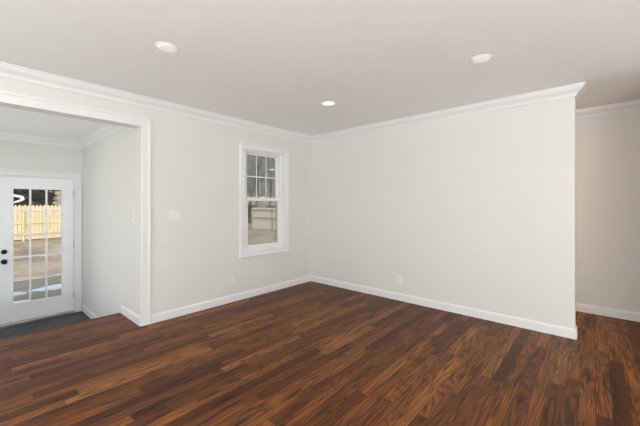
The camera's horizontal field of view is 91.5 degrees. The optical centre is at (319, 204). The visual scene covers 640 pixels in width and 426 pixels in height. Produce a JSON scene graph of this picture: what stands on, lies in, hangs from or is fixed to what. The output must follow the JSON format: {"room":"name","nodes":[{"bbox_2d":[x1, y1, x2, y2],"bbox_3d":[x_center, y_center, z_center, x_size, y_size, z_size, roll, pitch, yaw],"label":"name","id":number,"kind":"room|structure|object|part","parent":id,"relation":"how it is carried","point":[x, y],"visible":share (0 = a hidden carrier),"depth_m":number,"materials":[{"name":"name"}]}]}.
{"room":"empty living room","nodes":[
{"label":"empty living room","id":0,"kind":"room"},
{"bbox_2d":[0,140,82,304],"bbox_3d":[-4.718,0.350,4.092,0.150,2.700,2.586,0,0,41],"label":"wall","id":1,"kind":"structure","parent":0,"point":[13,154],"depth_m":4.64,"materials":[{"name":"paint"}]},
{"bbox_2d":[0,175,73,328],"bbox_3d":[-4.190,0.643,4.626,0.234,2.114,0.858,0,0,41],"label":"door","id":2,"kind":"structure","parent":1,"relation":"in","point":[12,314],"depth_m":4.54,"materials":[{"name":"paint"}]},
{"bbox_3d":[-4.149,0.584,4.599,0.008,1.687,0.597,0,0,41],"label":"lite frame","id":3,"kind":"part","parent":2,"relation":"part of","materials":[{"name":"paint"}]},
{"bbox_3d":[-4.187,1.678,4.625,0.220,0.044,0.834,0,0,41],"label":"sill","id":4,"kind":"part","parent":2,"relation":"part of","materials":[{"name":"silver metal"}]},
{"bbox_2d":[0,168,81,312],"bbox_3d":[-4.157,0.597,4.598,0.020,2.204,1.042,0,0,41],"label":"trim","id":5,"kind":"structure","parent":1,"relation":"attached to","point":[77,177],"depth_m":4.94,"materials":[{"name":"paint"}]},
{"bbox_2d":[0,311,89,339],"bbox_3d":[-3.855,1.715,3.430,2.320,0.030,2.736,0,0,41],"label":"floor","id":6,"kind":"structure","parent":0,"point":[80,316],"depth_m":4.39,"materials":[{"name":"stone"}]},
{"bbox_2d":[0,106,106,140],"bbox_3d":[-3.780,-1.015,3.364,2.520,0.030,2.736,0,0,41],"label":"ceiling","id":7,"kind":"structure","parent":0,"point":[12,120],"depth_m":3.94,"materials":[{"name":"paint"}]},
{"bbox_2d":[0,124,126,148],"bbox_3d":[-3.724,-0.950,3.314,2.369,0.100,2.436,0,0,41],"label":"trim","id":8,"kind":"structure","parent":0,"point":[107,130],"depth_m":4.48,"materials":[{"name":"paint"}]},
{"bbox_2d":[83,127,135,316],"bbox_3d":[-2.924,0.350,4.333,2.520,2.760,0.150,0,0,41],"label":"wall","id":9,"kind":"structure","parent":0,"point":[109,164],"depth_m":4.08,"materials":[{"name":"paint"}]},
{"bbox_2d":[82,305,97,318],"bbox_3d":[-3.212,1.651,4.474,1.600,0.097,0.020,0,0,41],"label":"baseboard","id":10,"kind":"structure","parent":9,"relation":"attached to","point":[85,310],"depth_m":4.74,"materials":[{"name":"paint"}]},
{"bbox_2d":[120,305,140,325],"bbox_3d":[-2.157,1.251,3.546,0.628,0.097,0.014,0,0,41],"label":"baseboard","id":11,"kind":"structure","parent":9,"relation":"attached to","point":[129,314],"depth_m":3.52,"materials":[{"name":"paint"}]},
{"bbox_2d":[0,77,310,316],"bbox_3d":[-1.980,0.090,3.384,0.150,2.479,7.750,0,0,41],"label":"wall","id":12,"kind":"structure","parent":0,"point":[195,162],"depth_m":3.83,"materials":[{"name":"paint"}]},
{"bbox_2d":[0,90,150,325],"bbox_3d":[-2.550,0.183,2.612,0.020,2.234,2.126,0,0,41],"label":"trim","id":13,"kind":"structure","parent":12,"relation":"attached to","point":[5,97],"depth_m":3.34,"materials":[{"name":"paint"}]},
{"bbox_2d":[169,210,179,219],"bbox_3d":[-1.679,0.119,3.605,0.010,0.115,0.116,0,0,41],"label":"light switch","id":14,"kind":"object","parent":12,"relation":"attached to","point":[173,214],"visible":1,"depth_m":3.60,"materials":[{"name":"white plastic"}]},
{"bbox_2d":[239,142,288,258],"bbox_3d":[-0.851,-0.064,4.648,0.170,1.597,0.904,0,0,41],"label":"window","id":15,"kind":"structure","parent":12,"relation":"in","point":[245,250],"depth_m":4.66,"materials":[{"name":"paint"}]},
{"bbox_3d":[-0.882,-0.405,4.676,0.030,0.684,0.638,0,0,41],"label":"sash","id":16,"kind":"part","parent":15,"relation":"part of","materials":[{"name":"plastic"}]},
{"bbox_3d":[-0.856,0.258,4.652,0.033,0.721,0.638,0,0,41],"label":"sash","id":17,"kind":"part","parent":15,"relation":"part of","materials":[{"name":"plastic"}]},
{"bbox_3d":[-0.859,-0.064,4.655,0.148,1.435,0.742,0,0,41],"label":"frame","id":18,"kind":"part","parent":15,"relation":"part of","materials":[{"name":"plastic"}]},
{"bbox_2d":[0,61,585,142],"bbox_3d":[-0.864,-1.099,1.831,3.580,0.100,6.600,0,0,41],"label":"trim","id":19,"kind":"structure","parent":12,"relation":"attached to","point":[7,70],"depth_m":3.41,"materials":[{"name":"paint"}]},
{"bbox_2d":[0,281,639,425],"bbox_3d":[0.568,1.315,1.133,7.950,0.030,7.750,0,0,41],"label":"floor","id":20,"kind":"structure","parent":0,"point":[310,353],"depth_m":2.51,"materials":[{"name":"brown wood"}]},
{"bbox_2d":[0,0,639,135],"bbox_3d":[0.755,-1.164,0.968,7.450,0.030,7.750,0,0,41],"label":"ceiling","id":21,"kind":"structure","parent":0,"point":[273,63],"depth_m":2.32,"materials":[{"name":"paint"}]},
{"bbox_2d":[154,42,179,53],"bbox_3d":[-1.117,-1.145,2.279,0.168,0.007,0.168,0,0,41],"label":"recessed light","id":22,"kind":"object","parent":21,"relation":"in","point":[165,47],"visible":1,"depth_m":2.27,"materials":[{"name":"white plastic"}]},
{"bbox_2d":[321,101,335,105],"bbox_3d":[0.096,-1.145,3.528,0.168,0.007,0.168,0,0,41],"label":"recessed light","id":23,"kind":"object","parent":21,"relation":"in","point":[325,103],"visible":1,"depth_m":3.52,"materials":[{"name":"white plastic"}]},
{"bbox_2d":[469,54,492,63],"bbox_3d":[1.268,-1.145,2.460,0.168,0.007,0.168,0,0,41],"label":"recessed light","id":24,"kind":"object","parent":21,"relation":"in","point":[483,58],"visible":1,"depth_m":2.45,"materials":[{"name":"white plastic"}]},
{"bbox_2d":[311,97,639,328],"bbox_3d":[2.922,0.090,3.421,7.150,2.479,1.203,0,0,41],"label":"wall","id":25,"kind":"structure","parent":0,"point":[476,211],"depth_m":3.67,"materials":[{"name":"paint"}]},
{"bbox_2d":[151,275,576,339],"bbox_3d":[0.358,1.251,3.264,3.514,0.097,2.702,0,0,41],"label":"baseboard","id":26,"kind":"structure","parent":25,"relation":"attached to","point":[552,329],"depth_m":3.85,"materials":[{"name":"paint"}]},
{"bbox_2d":[397,275,401,283],"bbox_3d":[1.079,1.017,4.242,0.072,0.116,0.008,0,0,41],"label":"wall outlet","id":27,"kind":"object","parent":25,"relation":"attached to","point":[399,277],"visible":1,"depth_m":4.24,"materials":[{"name":"white plastic"}]},
{"bbox_2d":[576,100,639,118],"bbox_3d":[3.195,-1.099,3.729,7.149,0.100,0.080,0,0,41],"label":"trim","id":28,"kind":"structure","parent":25,"relation":"attached to","point":[629,106],"depth_m":3.60,"materials":[{"name":"paint"}]},
{"bbox_2d":[576,303,639,321],"bbox_3d":[3.217,1.251,3.754,7.149,0.097,0.014,0,0,41],"label":"baseboard","id":29,"kind":"structure","parent":25,"relation":"attached to","point":[615,313],"depth_m":3.62,"materials":[{"name":"paint"}]},
{"label":"outside","id":30,"kind":"structure","parent":0,"visible":0},
{"bbox_2d":[13,191,275,301],"bbox_3d":[-8.780,-4.952,61.801,89.000,13.798,141.000,0,0,41],"label":"ground","id":31,"kind":"structure","parent":30,"point":[255,236],"depth_m":10.27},
{"bbox_2d":[13,292,26,296],"bbox_3d":[-6.130,1.778,6.115,0.445,0.045,0.577,0,0,41],"label":"snow patch","id":32,"kind":"object","parent":31,"relation":"on","point":[14,293],"visible":0.5,"depth_m":6.24,"materials":[{"name":"white snow"}]},
{"bbox_2d":[13,189,59,235],"bbox_3d":[-18.535,-2.955,18.789,5.805,10.615,5.705,0,0,-43],"label":"conifer","id":33,"kind":"object","parent":31,"relation":"on","point":[20,196],"visible":0.1,"depth_m":18.38,"materials":[{"name":"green plant"}]},
{"bbox_2d":[13,205,60,240],"bbox_3d":[-13.974,0.895,16.430,0.116,1.810,21.696,0,0,41],"label":"picket fence","id":34,"kind":"object","parent":31,"relation":"on","point":[53,218],"visible":0.18,"depth_m":15.93,"materials":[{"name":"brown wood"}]},
{"bbox_3d":[-15.600,0.865,14.664,0.018,1.750,2.400,0,0,41],"label":"picket panel","id":35,"kind":"part","parent":34,"relation":"part of","materials":[{"name":"yellow wood"}]},
{"bbox_3d":[-14.761,0.935,15.524,0.096,1.730,0.096,0,0,41],"label":"post","id":36,"kind":"part","parent":34,"relation":"part of","materials":[{"name":"yellow wood"}]},
{"bbox_3d":[-13.988,0.900,16.442,0.039,0.090,2.300,0,0,41],"label":"rail","id":37,"kind":"part","parent":34,"relation":"part of","materials":[{"name":"yellow wood"}]},
{"bbox_3d":[-13.988,0.260,16.442,0.039,0.090,2.300,0,0,41],"label":"rail","id":38,"kind":"part","parent":34,"relation":"part of","materials":[{"name":"yellow wood"}]},
{"bbox_2d":[26,284,60,291],"bbox_3d":[-5.510,1.775,6.967,0.549,0.050,1.550,0,0,41],"label":"snow patch","id":39,"kind":"object","parent":31,"relation":"on","point":[57,286],"visible":0.26,"depth_m":6.63,"materials":[{"name":"white snow"}]},
{"bbox_2d":[47,190,58,205],"bbox_3d":[-26.827,-3.754,28.487,6.450,11.794,6.339,0,0,18],"label":"conifer","id":40,"kind":"object","parent":31,"relation":"on","point":[47,190],"visible":0.02,"depth_m":29.86,"materials":[{"name":"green plant"}]},
{"bbox_2d":[48,155,273,196],"bbox_3d":[-23.324,-11.785,79.322,16.000,26.218,178.000,0,0,41],"label":"wooded hill","id":41,"kind":"structure","parent":31,"relation":"on","point":[262,185],"depth_m":82.50,"materials":[{"name":"plant"}]},
{"bbox_2d":[248,204,256,222],"bbox_3d":[-6.735,0.934,30.562,1.650,1.972,1.808,0,0,-33],"label":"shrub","id":42,"kind":"object","parent":31,"relation":"on","point":[250,207],"visible":0.46,"depth_m":30.28,"materials":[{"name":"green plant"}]},
{"bbox_2d":[247,156,265,206],"bbox_3d":[-7.486,-4.098,39.153,4.516,12.187,4.432,0,0,38],"label":"bare tree","id":43,"kind":"object","parent":31,"relation":"on","point":[260,164],"visible":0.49,"depth_m":39.43,"materials":[{"name":"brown plant"}]},
{"bbox_2d":[247,158,267,204],"bbox_3d":[-9.438,-4.426,47.023,5.134,12.237,4.203,0,0,-38],"label":"bare tree","id":44,"kind":"object","parent":31,"relation":"on","point":[253,174],"visible":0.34,"depth_m":47.17,"materials":[{"name":"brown plant"}]},
{"bbox_2d":[251,208,275,230],"bbox_3d":[-2.397,1.000,20.734,7.146,1.600,0.116,0,0,41],"label":"picket fence","id":45,"kind":"object","parent":31,"relation":"on","point":[261,218],"visible":0.41,"depth_m":22.23,"materials":[{"name":"beige wood"}]},
{"bbox_3d":[-5.045,1.040,23.061,0.096,1.520,0.096,0,0,41],"label":"post","id":46,"kind":"part","parent":45,"relation":"part of","materials":[{"name":"beige wood"}]},
{"bbox_3d":[-4.146,0.380,22.304,2.250,0.090,0.039,0,0,41],"label":"rail","id":47,"kind":"part","parent":45,"relation":"part of","materials":[{"name":"beige wood"}]},
{"bbox_3d":[-3.284,1.040,21.505,0.096,1.520,0.096,0,0,41],"label":"post","id":48,"kind":"part","parent":45,"relation":"part of","materials":[{"name":"beige wood"}]},
{"bbox_3d":[-2.368,0.970,20.774,2.340,1.540,0.018,0,0,41],"label":"picket panel","id":49,"kind":"part","parent":45,"relation":"part of","materials":[{"name":"beige wood"}]},
{"bbox_2d":[259,169,273,207],"bbox_3d":[-5.856,-1.100,34.673,1.891,5.800,0.257,0,0,-2],"label":"street lamp","id":50,"kind":"object","parent":31,"relation":"on","point":[259,169],"visible":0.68,"depth_m":34.63,"materials":[{"name":"grey metal"}]},
{"bbox_2d":[263,158,273,205],"bbox_3d":[-8.998,-5.360,58.178,4.745,13.047,4.835,0,0,-32],"label":"bare tree","id":51,"kind":"object","parent":31,"relation":"on","point":[269,172],"visible":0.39,"depth_m":58.77,"materials":[{"name":"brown plant"}]}
]}

